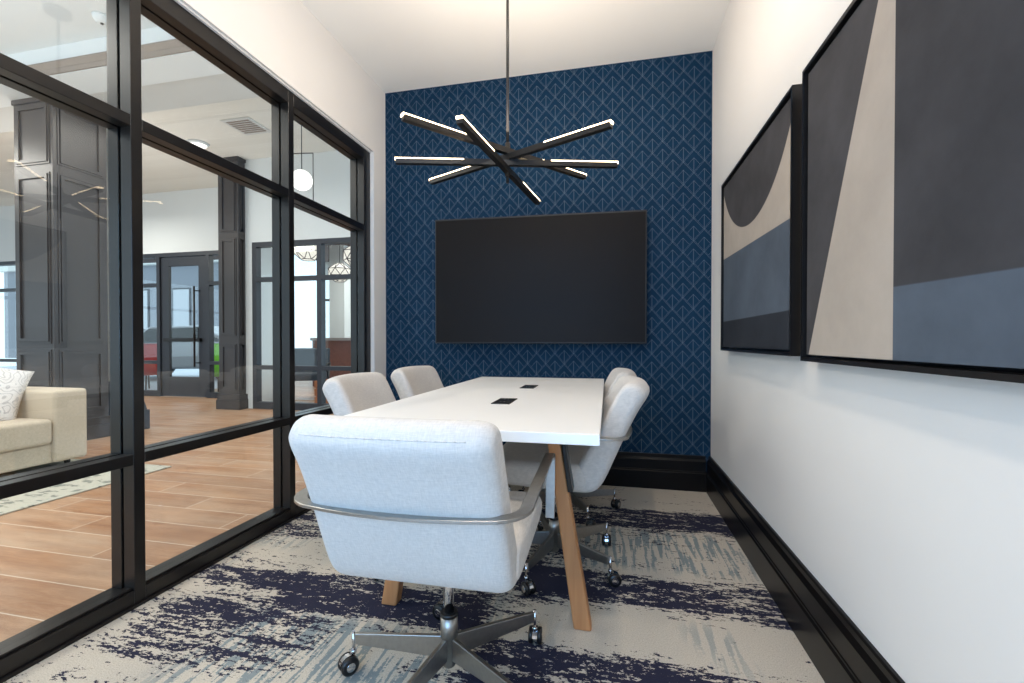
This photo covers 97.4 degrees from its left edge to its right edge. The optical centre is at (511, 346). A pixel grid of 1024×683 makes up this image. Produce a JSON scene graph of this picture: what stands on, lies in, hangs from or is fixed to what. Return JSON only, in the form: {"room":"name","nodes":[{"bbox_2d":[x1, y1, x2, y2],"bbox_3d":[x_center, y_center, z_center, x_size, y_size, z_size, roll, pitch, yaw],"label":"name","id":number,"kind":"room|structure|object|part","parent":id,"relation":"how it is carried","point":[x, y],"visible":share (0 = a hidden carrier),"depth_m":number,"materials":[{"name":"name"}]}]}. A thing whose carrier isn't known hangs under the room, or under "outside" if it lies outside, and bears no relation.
{"room":"conference room","nodes":[
{"label":"conference room","id":0,"kind":"room"},
{"bbox_2d":[0,0,158,54],"bbox_3d":[-7.804,-2.665,1.460,12.118,0.100,6.520,0,1,13],"label":"ceiling","id":1,"kind":"structure","parent":0,"point":[25,25],"depth_m":3.69,"materials":[{"name":"paint"}]},
{"bbox_2d":[91,11,106,25],"bbox_3d":[-3.281,-2.606,3.601,0.124,0.061,0.123,0,1,13],"label":"smoke detector","id":2,"kind":"object","parent":1,"relation":"attached to","point":[99,17],"visible":0.77,"depth_m":3.56,"materials":[{"name":"paint"}]},
{"bbox_2d":[0,27,224,107],"bbox_3d":[-7.064,-2.673,4.789,12.118,0.555,0.300,0,1,13],"label":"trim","id":3,"kind":"structure","parent":1,"relation":"attached to","point":[187,65],"depth_m":3.94,"materials":[{"name":"paint"}]},
{"bbox_2d":[0,187,217,261],"bbox_3d":[-8.073,-2.290,8.593,8.500,1.200,0.120,0,1,13],"label":"wall","id":4,"kind":"structure","parent":0,"point":[183,220],"depth_m":8.09,"materials":[{"name":"paint"}]},
{"bbox_2d":[0,250,218,397],"bbox_3d":[-7.890,-0.390,8.562,8.150,2.600,0.100,0,1,13],"label":"window","id":5,"kind":"structure","parent":4,"relation":"in","point":[209,255],"depth_m":8.03,"materials":[{"name":"metal"}]},
{"bbox_2d":[161,256,205,396],"bbox_3d":[-5.907,-0.350,8.081,0.990,2.510,0.130,0,1,13],"label":"door","id":6,"kind":"structure","parent":5,"relation":"attached to","point":[171,386],"depth_m":8.10,"materials":[{"name":"metal"}]},
{"bbox_3d":[-5.593,-0.349,7.988,0.108,1.430,0.032,0,1,-33],"label":"handle","id":7,"kind":"part","parent":6,"relation":"part of","materials":[{"name":"brown metal"}]},
{"bbox_2d":[0,366,315,400],"bbox_3d":[-8.653,0.834,18.692,23.000,0.060,19.280,0,1,13],"label":"floor","id":8,"kind":"structure","parent":0,"point":[304,390],"depth_m":10.47,"materials":[{"name":"grey concrete"}]},
{"bbox_2d":[0,260,218,357],"bbox_3d":[-22.789,-2.028,26.505,16.400,5.500,2.500,0,1,13],"label":"neighbouring building","id":9,"kind":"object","parent":8,"relation":"on","point":[183,278],"visible":0.17,"depth_m":24.58,"materials":[{"name":"stone"}]},
{"bbox_3d":[-20.665,-2.012,24.999,1.040,2.140,0.020,0,1,13],"label":"pane","id":10,"kind":"part","parent":9,"relation":"part of","materials":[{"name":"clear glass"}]},
{"bbox_3d":[-17.931,-2.006,24.392,1.040,2.140,0.020,0,1,13],"label":"pane","id":11,"kind":"part","parent":9,"relation":"part of","materials":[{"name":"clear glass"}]},
{"bbox_2d":[144,343,156,389],"bbox_3d":[-7.598,0.424,9.376,0.620,0.964,0.614,0,1,13],"label":"chair","id":12,"kind":"object","parent":8,"relation":"on","point":[150,349],"visible":0.35,"depth_m":9.20,"materials":[{"name":"red fabric"}]},
{"bbox_2d":[144,325,218,377],"bbox_3d":[-8.820,0.165,12.411,4.227,1.430,1.810,0,1,-2],"label":"parked car","id":13,"kind":"object","parent":8,"relation":"on","point":[182,352],"visible":0.04,"depth_m":11.57,"materials":[{"name":"silver metal"}]},
{"bbox_2d":[214,343,218,391],"bbox_3d":[-5.946,0.426,9.112,0.620,0.964,0.614,0,1,13],"label":"chair","id":14,"kind":"object","parent":8,"relation":"on","point":[216,345],"visible":0.12,"depth_m":8.86,"materials":[{"name":"fabric"}]},
{"bbox_2d":[295,348,330,380],"bbox_3d":[-3.556,0.482,7.859,0.686,0.889,0.723,0,1,-16],"label":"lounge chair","id":15,"kind":"object","parent":8,"relation":"on","point":[303,356],"visible":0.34,"depth_m":8.04,"materials":[{"name":"fabric"}]},
{"bbox_3d":[-3.541,0.518,7.810,0.640,0.120,0.600,0,1,-16],"label":"seat","id":16,"kind":"part","parent":15,"relation":"part of","materials":[{"name":"fabric"}]},
{"bbox_3d":[-3.544,0.606,7.821,0.686,0.642,0.639,0,1,-16],"label":"frame","id":17,"kind":"part","parent":15,"relation":"part of","materials":[{"name":"metal"}]},
{"bbox_2d":[310,338,350,386],"bbox_3d":[-3.276,0.357,9.801,2.420,1.080,0.605,0,1,13],"label":"reception desk","id":18,"kind":"object","parent":8,"relation":"on","point":[340,348],"visible":0.3,"depth_m":9.67,"materials":[{"name":"brown wood"}]},
{"bbox_2d":[0,97,336,206],"bbox_3d":[-6.611,-2.822,6.828,12.118,0.100,2.920,0,1,13],"label":"ceiling","id":19,"kind":"structure","parent":0,"point":[161,171],"depth_m":6.14,"materials":[{"name":"white paint"}]},
{"bbox_2d":[0,73,258,132],"bbox_3d":[-6.980,-2.654,5.170,12.118,0.400,0.480,0,1,13],"label":"trim","id":20,"kind":"structure","parent":19,"relation":"attached to","point":[218,88],"depth_m":4.37,"materials":[{"name":"white paint"}]},
{"bbox_2d":[187,139,209,148],"bbox_3d":[-4.267,-2.741,6.124,0.260,0.044,0.260,0,1,13],"label":"round ceiling light","id":21,"kind":"object","parent":19,"relation":"attached to","point":[200,143],"visible":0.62,"depth_m":6.06,"materials":[{"name":"paint"}]},
{"bbox_2d":[220,117,270,134],"bbox_3d":[-3.320,-2.750,5.637,0.400,0.017,0.400,0,1,13],"label":"ceiling vent","id":22,"kind":"object","parent":19,"relation":"in","point":[245,125],"visible":0.89,"depth_m":5.61,"materials":[{"name":"white metal"}]},
{"bbox_2d":[294,126,313,200],"bbox_3d":[-2.191,-2.127,4.685,0.210,1.243,0.210,0,1,-39],"label":"globe pendant","id":23,"kind":"object","parent":19,"relation":"hanging from","point":[303,181],"visible":0.82,"depth_m":4.64,"materials":[{"name":"white glass"}]},
{"bbox_3d":[-2.191,-1.729,4.689,0.210,0.210,0.210,0,1,13],"label":"globe","id":24,"kind":"part","parent":23,"relation":"part of","materials":[{"name":"white glass"}]},
{"bbox_2d":[143,256,217,262],"bbox_3d":[-9.109,-2.167,10.156,5.800,0.120,2.480,0,1,13],"label":"ceiling","id":25,"kind":"structure","parent":0,"point":[215,257],"depth_m":11.11,"materials":[{"name":"grey paint"}]},
{"bbox_2d":[180,0,385,377],"bbox_3d":[-1.551,-0.451,1.321,0.160,2.975,4.755,0,1,13],"label":"wall","id":26,"kind":"structure","parent":0,"point":[283,36],"depth_m":2.75,"materials":[{"name":"white paint"}]},
{"bbox_2d":[0,53,134,677],"bbox_3d":[-1.560,-0.211,1.303,0.112,2.394,0.814,0,1,13],"label":"window","id":27,"kind":"structure","parent":26,"relation":"in","point":[20,649],"depth_m":1.48,"materials":[{"name":"brown metal"}]},
{"bbox_3d":[-1.560,0.430,1.310,0.112,0.040,0.798,0,1,13],"label":"rail","id":28,"kind":"part","parent":27,"relation":"part of","materials":[{"name":"brown metal"}]},
{"bbox_3d":[-1.560,0.950,1.315,0.112,0.072,0.798,0,1,13],"label":"rail","id":29,"kind":"part","parent":27,"relation":"part of","materials":[{"name":"brown metal"}]},
{"bbox_2d":[106,0,145,603],"bbox_3d":[-1.469,-0.215,1.713,0.112,2.394,0.042,0,1,13],"label":"window frame post","id":30,"kind":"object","parent":26,"relation":"attached to","point":[123,17],"depth_m":1.70,"materials":[{"name":"brown metal"}]},
{"bbox_2d":[0,509,311,682],"bbox_3d":[-1.550,0.981,1.336,0.122,0.013,4.515,0,1,13],"label":"trim","id":31,"kind":"structure","parent":26,"relation":"attached to","point":[84,634],"depth_m":1.67,"materials":[{"name":"brown metal"}]},
{"bbox_2d":[141,0,289,597],"bbox_3d":[-1.378,-0.219,2.123,0.112,2.394,0.814,0,1,13],"label":"window","id":32,"kind":"structure","parent":26,"relation":"in","point":[168,15],"depth_m":2.04,"materials":[{"name":"brown metal"}]},
{"bbox_3d":[-1.378,-1.380,2.111,0.112,0.072,0.798,0,1,13],"label":"head rail","id":33,"kind":"part","parent":32,"relation":"part of","materials":[{"name":"brown metal"}]},
{"bbox_3d":[-1.378,0.422,2.130,0.112,0.040,0.798,0,1,13],"label":"rail","id":34,"kind":"part","parent":32,"relation":"part of","materials":[{"name":"brown metal"}]},
{"bbox_3d":[-1.378,0.942,2.135,0.112,0.072,0.798,0,1,13],"label":"rail","id":35,"kind":"part","parent":32,"relation":"part of","materials":[{"name":"brown metal"}]},
{"bbox_2d":[174,0,371,152],"bbox_3d":[-1.516,-1.411,1.213,0.016,0.008,4.340,0,1,13],"label":"trim","id":36,"kind":"structure","parent":26,"relation":"attached to","point":[179,2],"depth_m":2.27,"materials":[{"name":"white paint"}]},
{"bbox_2d":[271,90,295,517],"bbox_3d":[-1.287,-0.224,2.533,0.112,2.394,0.042,0,1,13],"label":"window frame post","id":37,"kind":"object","parent":26,"relation":"attached to","point":[282,114],"depth_m":2.52,"materials":[{"name":"brown metal"}]},
{"bbox_2d":[293,94,363,514],"bbox_3d":[-1.203,-0.228,2.912,0.112,2.394,0.749,0,1,13],"label":"window","id":38,"kind":"structure","parent":26,"relation":"in","point":[306,116],"depth_m":2.83,"materials":[{"name":"brown metal"}]},
{"bbox_3d":[-1.203,0.933,2.924,0.112,0.072,0.733,0,1,13],"label":"rail","id":39,"kind":"part","parent":38,"relation":"part of","materials":[{"name":"brown metal"}]},
{"bbox_3d":[-1.203,0.413,2.918,0.112,0.040,0.733,0,1,13],"label":"rail","id":40,"kind":"part","parent":38,"relation":"part of","materials":[{"name":"brown metal"}]},
{"bbox_3d":[-1.203,-1.388,2.899,0.112,0.072,0.733,0,1,13],"label":"head rail","id":41,"kind":"part","parent":38,"relation":"part of","materials":[{"name":"brown metal"}]},
{"bbox_2d":[350,149,370,372],"bbox_3d":[-1.114,-0.232,3.311,0.112,2.394,0.086,0,1,13],"label":"trim","id":42,"kind":"structure","parent":26,"relation":"attached to","point":[359,168],"depth_m":3.27,"materials":[{"name":"brown metal"}]},
{"bbox_2d":[245,151,349,408],"bbox_3d":[-2.266,-0.972,6.855,3.638,3.800,1.020,0,1,13],"label":"wall","id":43,"kind":"structure","parent":0,"point":[331,168],"depth_m":6.62,"materials":[{"name":"paint"}]},
{"bbox_2d":[252,237,350,409],"bbox_3d":[-2.228,-0.302,6.383,3.330,2.470,0.100,0,1,13],"label":"window","id":44,"kind":"structure","parent":43,"relation":"in","point":[321,367],"depth_m":6.52,"materials":[{"name":"metal"}]},
{"bbox_2d":[294,244,349,261],"bbox_3d":[-2.460,-2.456,10.110,7.200,0.100,5.280,0,1,13],"label":"ceiling","id":45,"kind":"structure","parent":0,"point":[326,246],"depth_m":11.50,"materials":[{"name":"grey paint"}]},
{"bbox_2d":[294,245,316,260],"bbox_3d":[-3.606,-1.952,7.952,0.554,0.863,0.540,0,1,-10],"label":"lantern","id":46,"kind":"object","parent":45,"relation":"hanging from","point":[305,253],"visible":0.34,"depth_m":7.80,"materials":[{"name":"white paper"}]},
{"bbox_2d":[328,244,349,282],"bbox_3d":[-3.465,-1.843,9.049,0.454,1.103,0.442,0,1,-10],"label":"lantern","id":47,"kind":"object","parent":45,"relation":"hanging from","point":[337,268],"visible":0.67,"depth_m":8.92,"materials":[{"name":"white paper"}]},
{"bbox_3d":[-3.466,-1.480,9.053,0.433,0.358,0.422,0,1,-10],"label":"lamp shade","id":48,"kind":"part","parent":47,"relation":"part of","materials":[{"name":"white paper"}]},
{"bbox_2d":[343,246,349,265],"bbox_3d":[-2.714,-1.876,7.959,0.534,1.015,0.520,0,1,-10],"label":"lantern","id":49,"kind":"object","parent":45,"relation":"hanging from","point":[346,252],"visible":0.16,"depth_m":7.79,"materials":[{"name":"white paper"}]},
{"bbox_2d":[325,262,328,274],"bbox_3d":[-1.972,-2.229,12.309,7.200,0.400,0.120,0,1,13],"label":"wall","id":50,"kind":"structure","parent":0,"point":[326,263],"depth_m":13.00,"materials":[{"name":"paint"}]},
{"bbox_2d":[329,245,350,337],"bbox_3d":[-4.141,-0.765,10.952,0.400,3.300,0.400,0,1,13],"label":"wall pier","id":51,"kind":"object","parent":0,"point":[339,293],"visible":0.5,"depth_m":10.76,"materials":[{"name":"paint"}]},
{"bbox_2d":[0,396,824,682],"bbox_3d":[-6.182,0.994,2.972,14.645,0.050,10.100,0,1,13],"label":"floor","id":52,"kind":"structure","parent":0,"point":[689,605],"depth_m":1.75,"materials":[{"name":"carpet"}]},
{"bbox_2d":[11,97,109,439],"bbox_3d":[-4.564,-0.721,4.577,0.560,3.345,0.530,0,1,13],"label":"column","id":53,"kind":"structure","parent":52,"relation":"on","point":[60,171],"depth_m":4.38,"materials":[{"name":"grey wood"}]},
{"bbox_2d":[0,459,171,515],"bbox_3d":[-5.043,0.976,1.797,3.780,0.009,4.500,0,1,13],"label":"area rug","id":54,"kind":"object","parent":52,"relation":"on","point":[30,499],"visible":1,"depth_m":3.01,"materials":[{"name":"beige carpet"}]},
{"bbox_2d":[0,386,86,473],"bbox_3d":[-4.160,0.600,2.826,0.955,0.720,2.000,0,1,13],"label":"sofa","id":55,"kind":"object","parent":54,"relation":"on","point":[50,424],"visible":0.87,"depth_m":3.49,"materials":[{"name":"beige fabric"}]},
{"bbox_2d":[0,368,34,420],"bbox_3d":[-3.966,0.345,3.364,0.243,0.531,0.565,0,1,38],"label":"throw pillow","id":56,"kind":"object","parent":55,"relation":"on","point":[13,383],"visible":0.94,"depth_m":3.45,"materials":[{"name":"fabric"}]},
{"bbox_2d":[0,418,51,452],"bbox_3d":[-3.965,0.658,3.174,0.725,0.193,0.758,0,1,13],"label":"seat cushion","id":57,"kind":"object","parent":55,"relation":"on","point":[17,435],"depth_m":3.31,"materials":[{"name":"beige fabric"}]},
{"bbox_3d":[-3.971,0.621,3.688,0.950,0.560,0.235,0,1,13],"label":"arm","id":58,"kind":"part","parent":55,"relation":"part of"},
{"bbox_2d":[106,128,149,428],"bbox_3d":[-4.370,-0.753,5.035,0.340,3.400,0.340,0,1,13],"label":"column","id":59,"kind":"structure","parent":52,"relation":"on","point":[146,411],"depth_m":4.97,"materials":[{"name":"paint"}]},
{"bbox_2d":[216,156,247,409],"bbox_3d":[-4.154,-0.920,6.676,0.410,3.700,0.190,0,1,13],"label":"column","id":60,"kind":"structure","parent":52,"relation":"on","point":[232,395],"depth_m":6.61,"materials":[{"name":"black wood"}]},
{"bbox_3d":[-4.132,-0.994,6.610,0.344,3.290,0.090,0,1,-4],"label":"panel moulding","id":61,"kind":"part","parent":60,"relation":"part of","materials":[{"name":"black wood"}]},
{"bbox_2d":[314,379,327,402],"bbox_3d":[-2.934,0.738,7.319,0.400,0.370,0.320,0,1,13],"label":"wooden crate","id":62,"kind":"object","parent":52,"relation":"on","point":[315,382],"visible":0.2,"depth_m":7.20,"materials":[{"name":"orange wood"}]},
{"bbox_2d":[322,372,395,580],"bbox_3d":[-0.507,0.557,2.172,0.704,0.840,0.647,0,1,7],"label":"swivel chair","id":63,"kind":"object","parent":52,"relation":"on","point":[346,394],"visible":0.17,"depth_m":2.13,"materials":[{"name":"fabric"}]},
{"bbox_3d":[-0.684,0.363,2.211,0.340,0.452,0.479,0,1,10],"label":"backrest","id":64,"kind":"part","parent":63,"relation":"part of","materials":[{"name":"white fabric"}]},
{"bbox_2d":[289,414,554,682],"bbox_3d":[-0.217,0.567,1.260,0.644,0.840,0.738,0,1,15],"label":"swivel chair","id":65,"kind":"object","parent":52,"relation":"on","point":[418,501],"visible":1,"depth_m":0.99,"materials":[{"name":"fabric"}]},
{"bbox_3d":[-0.340,0.887,1.350,0.274,0.066,0.013,0,1,7],"label":"arm","id":66,"kind":"part","parent":65,"relation":"part of","materials":[{"name":"metal"}]},
{"bbox_3d":[-0.242,0.375,1.060,0.479,0.452,0.340,0,1,12],"label":"backrest","id":67,"kind":"part","parent":65,"relation":"part of","materials":[{"name":"white fabric"}]},
{"bbox_3d":[-0.251,0.889,1.191,0.013,0.066,0.274,0,1,25],"label":"arm","id":68,"kind":"part","parent":65,"relation":"part of","materials":[{"name":"metal"}]},
{"bbox_3d":[-0.186,0.713,1.329,0.029,0.206,0.029,0,1,12],"label":"gas post","id":69,"kind":"part","parent":65,"relation":"part of","materials":[{"name":"silver metal"}]},
{"bbox_3d":[-0.072,0.888,1.225,0.274,0.066,0.013,1,1,43],"label":"arm","id":70,"kind":"part","parent":65,"relation":"part of","materials":[{"name":"metal"}]},
{"bbox_3d":[-0.050,0.886,1.406,0.274,0.066,0.013,0,1,-29],"label":"arm","id":71,"kind":"part","parent":65,"relation":"part of","materials":[{"name":"metal"}]},
{"bbox_3d":[-0.180,0.537,1.355,0.490,0.118,0.446,0,1,12],"label":"seat","id":72,"kind":"part","parent":65,"relation":"part of","materials":[{"name":"white fabric"}]},
{"bbox_2d":[391,366,509,490],"bbox_3d":[-0.340,0.550,2.817,0.749,0.839,0.645,0,1,15],"label":"swivel chair","id":73,"kind":"object","parent":52,"relation":"on","point":[409,381],"visible":0.16,"depth_m":2.78,"materials":[{"name":"fabric"}]},
{"bbox_3d":[-0.540,0.356,2.860,0.340,0.452,0.479,0,1,15],"label":"backrest","id":74,"kind":"part","parent":73,"relation":"part of","materials":[{"name":"white fabric"}]},
{"bbox_2d":[344,377,603,630],"bbox_3d":[0.014,0.602,2.222,0.852,0.750,1.888,0,1,12],"label":"conference table","id":75,"kind":"object","parent":52,"relation":"on","point":[559,413],"visible":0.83,"depth_m":1.57,"materials":[{"name":"white laminate"}]},
{"bbox_3d":[-0.416,0.645,1.715,0.156,0.675,0.050,0,1,12],"label":"leg","id":76,"kind":"part","parent":75,"relation":"part of","materials":[{"name":"brown wood"}]},
{"bbox_2d":[491,398,516,403],"bbox_3d":[-0.031,0.230,1.879,0.076,0.009,0.170,0,1,12],"label":"module","id":77,"kind":"object","parent":75,"relation":"on","point":[501,400],"visible":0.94,"depth_m":1.85,"materials":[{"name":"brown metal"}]},
{"bbox_2d":[520,385,537,388],"bbox_3d":[0.095,0.223,2.481,0.076,0.009,0.170,0,1,12],"label":"module","id":78,"kind":"object","parent":75,"relation":"on","point":[524,386],"visible":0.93,"depth_m":2.46,"materials":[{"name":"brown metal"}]},
{"bbox_3d":[0.202,0.646,1.584,0.156,0.675,0.050,0,1,12],"label":"leg","id":79,"kind":"part","parent":75,"relation":"part of","materials":[{"name":"brown wood"}]},
{"bbox_2d":[503,375,649,595],"bbox_3d":[0.228,0.558,2.037,0.750,0.839,0.640,0,1,11],"label":"swivel chair","id":80,"kind":"object","parent":52,"relation":"on","point":[590,465],"visible":0.73,"depth_m":1.83,"materials":[{"name":"fabric"}]},
{"bbox_3d":[0.122,0.881,1.919,0.013,0.066,0.274,0,1,27],"label":"arm","id":81,"kind":"part","parent":80,"relation":"part of","materials":[{"name":"metal"}]},
{"bbox_3d":[0.041,0.879,2.082,0.274,0.066,0.013,0,1,9],"label":"arm","id":82,"kind":"part","parent":80,"relation":"part of","materials":[{"name":"metal"}]},
{"bbox_3d":[0.137,0.529,2.064,0.446,0.118,0.490,0,1,11],"label":"seat","id":83,"kind":"part","parent":80,"relation":"part of","materials":[{"name":"white fabric"}]},
{"bbox_3d":[0.171,0.878,2.210,0.013,0.066,0.274,0,1,-9],"label":"arm","id":84,"kind":"part","parent":80,"relation":"part of","materials":[{"name":"metal"}]},
{"bbox_3d":[0.194,0.706,2.055,0.029,0.206,0.029,0,1,11],"label":"gas post","id":85,"kind":"part","parent":80,"relation":"part of","materials":[{"name":"silver metal"}]},
{"bbox_3d":[0.303,0.881,1.946,0.013,0.066,0.274,-1,1,-45],"label":"arm","id":86,"kind":"part","parent":80,"relation":"part of","materials":[{"name":"metal"}]},
{"bbox_3d":[0.332,0.879,2.126,0.274,0.066,0.013,0,1,-27],"label":"arm","id":87,"kind":"part","parent":80,"relation":"part of","materials":[{"name":"metal"}]},
{"bbox_3d":[0.431,0.365,2.004,0.340,0.452,0.479,0,1,11],"label":"backrest","id":88,"kind":"part","parent":80,"relation":"part of","materials":[{"name":"white fabric"}]},
{"bbox_2d":[518,368,636,525],"bbox_3d":[0.366,0.552,2.698,0.735,0.840,0.641,0,1,9],"label":"swivel chair","id":89,"kind":"object","parent":52,"relation":"on","point":[616,373],"visible":0.25,"depth_m":2.67,"materials":[{"name":"fabric"}]},
{"bbox_3d":[0.188,0.874,2.596,0.274,0.066,0.013,0,1,-36],"label":"arm","id":90,"kind":"part","parent":89,"relation":"part of","materials":[{"name":"metal"}]},
{"bbox_3d":[0.361,0.874,2.539,0.013,0.066,0.274,0,1,-18],"label":"arm","id":91,"kind":"part","parent":89,"relation":"part of","materials":[{"name":"metal"}]},
{"bbox_3d":[0.468,0.873,2.687,0.274,0.066,0.013,0,1,0],"label":"arm","id":92,"kind":"part","parent":89,"relation":"part of","materials":[{"name":"metal"}]},
{"bbox_3d":[0.552,0.358,2.643,0.340,0.452,0.479,0,1,9],"label":"backrest","id":93,"kind":"part","parent":89,"relation":"part of","materials":[{"name":"white fabric"}]},
{"bbox_2d":[300,0,729,92],"bbox_3d":[-0.318,-1.986,1.031,2.607,0.100,4.755,0,1,13],"label":"ceiling","id":94,"kind":"structure","parent":0,"point":[402,45],"depth_m":2.81,"materials":[{"name":"paint"}]},
{"bbox_2d":[395,0,617,204],"bbox_3d":[-0.020,-1.343,2.039,0.991,1.204,0.837,0,1,-15],"label":"linear chandelier","id":95,"kind":"object","parent":94,"relation":"hanging from","point":[522,157],"visible":1,"depth_m":2.02,"materials":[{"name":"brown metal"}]},
{"bbox_2d":[385,51,712,470],"bbox_3d":[0.185,-0.472,3.309,2.367,2.975,0.120,0,1,13],"label":"wall","id":96,"kind":"structure","parent":0,"point":[660,109],"depth_m":3.16,"materials":[{"name":"paper"}]},
{"bbox_2d":[435,210,646,343],"bbox_3d":[0.180,-0.463,3.164,1.470,0.888,0.114,0,1,10],"label":"television","id":97,"kind":"object","parent":96,"relation":"attached to","point":[570,278],"visible":1,"depth_m":3.10,"materials":[{"name":"black"}]},
{"bbox_2d":[602,451,705,491],"bbox_3d":[0.152,0.849,3.252,2.334,0.234,0.033,0,1,13],"label":"baseboard","id":98,"kind":"structure","parent":96,"relation":"attached to","point":[628,469],"depth_m":3.05,"materials":[{"name":"black wood"}]},
{"bbox_2d":[711,0,1023,682],"bbox_3d":[0.896,-0.446,0.777,0.120,2.975,4.755,0,1,13],"label":"wall","id":99,"kind":"structure","parent":0,"point":[901,493],"depth_m":1.14,"materials":[{"name":"white paint"}]},
{"bbox_2d":[721,84,801,355],"bbox_3d":[1.083,-0.430,2.015,0.052,0.918,1.012,0,1,13],"label":"framed picture","id":100,"kind":"object","parent":99,"relation":"attached to","point":[761,195],"visible":0.81,"depth_m":1.80,"materials":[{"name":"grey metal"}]},
{"bbox_2d":[706,456,904,682],"bbox_3d":[0.821,0.875,0.808,0.033,0.234,4.515,0,1,13],"label":"baseboard","id":101,"kind":"structure","parent":99,"relation":"attached to","point":[838,649],"depth_m":1.50,"materials":[{"name":"black wood"}]},
{"bbox_2d":[800,0,1023,383],"bbox_3d":[0.846,-0.411,0.947,0.052,0.926,1.012,0,1,13],"label":"framed picture","id":102,"kind":"object","parent":99,"relation":"attached to","point":[912,184],"visible":1,"depth_m":0.92,"materials":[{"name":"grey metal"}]},
{"bbox_3d":[-13.366,-0.898,4.610,0.100,3.700,10.220,0,1,13],"label":"wall","id":103,"kind":"structure","parent":0,"visible":0},
{"bbox_2d":[27,39,192,75],"bbox_3d":[-7.102,-2.441,4.621,12.118,0.085,0.050,0,1,13],"label":"trim","id":104,"kind":"structure","parent":103,"relation":"attached to","point":[173,46],"depth_m":3.82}
]}

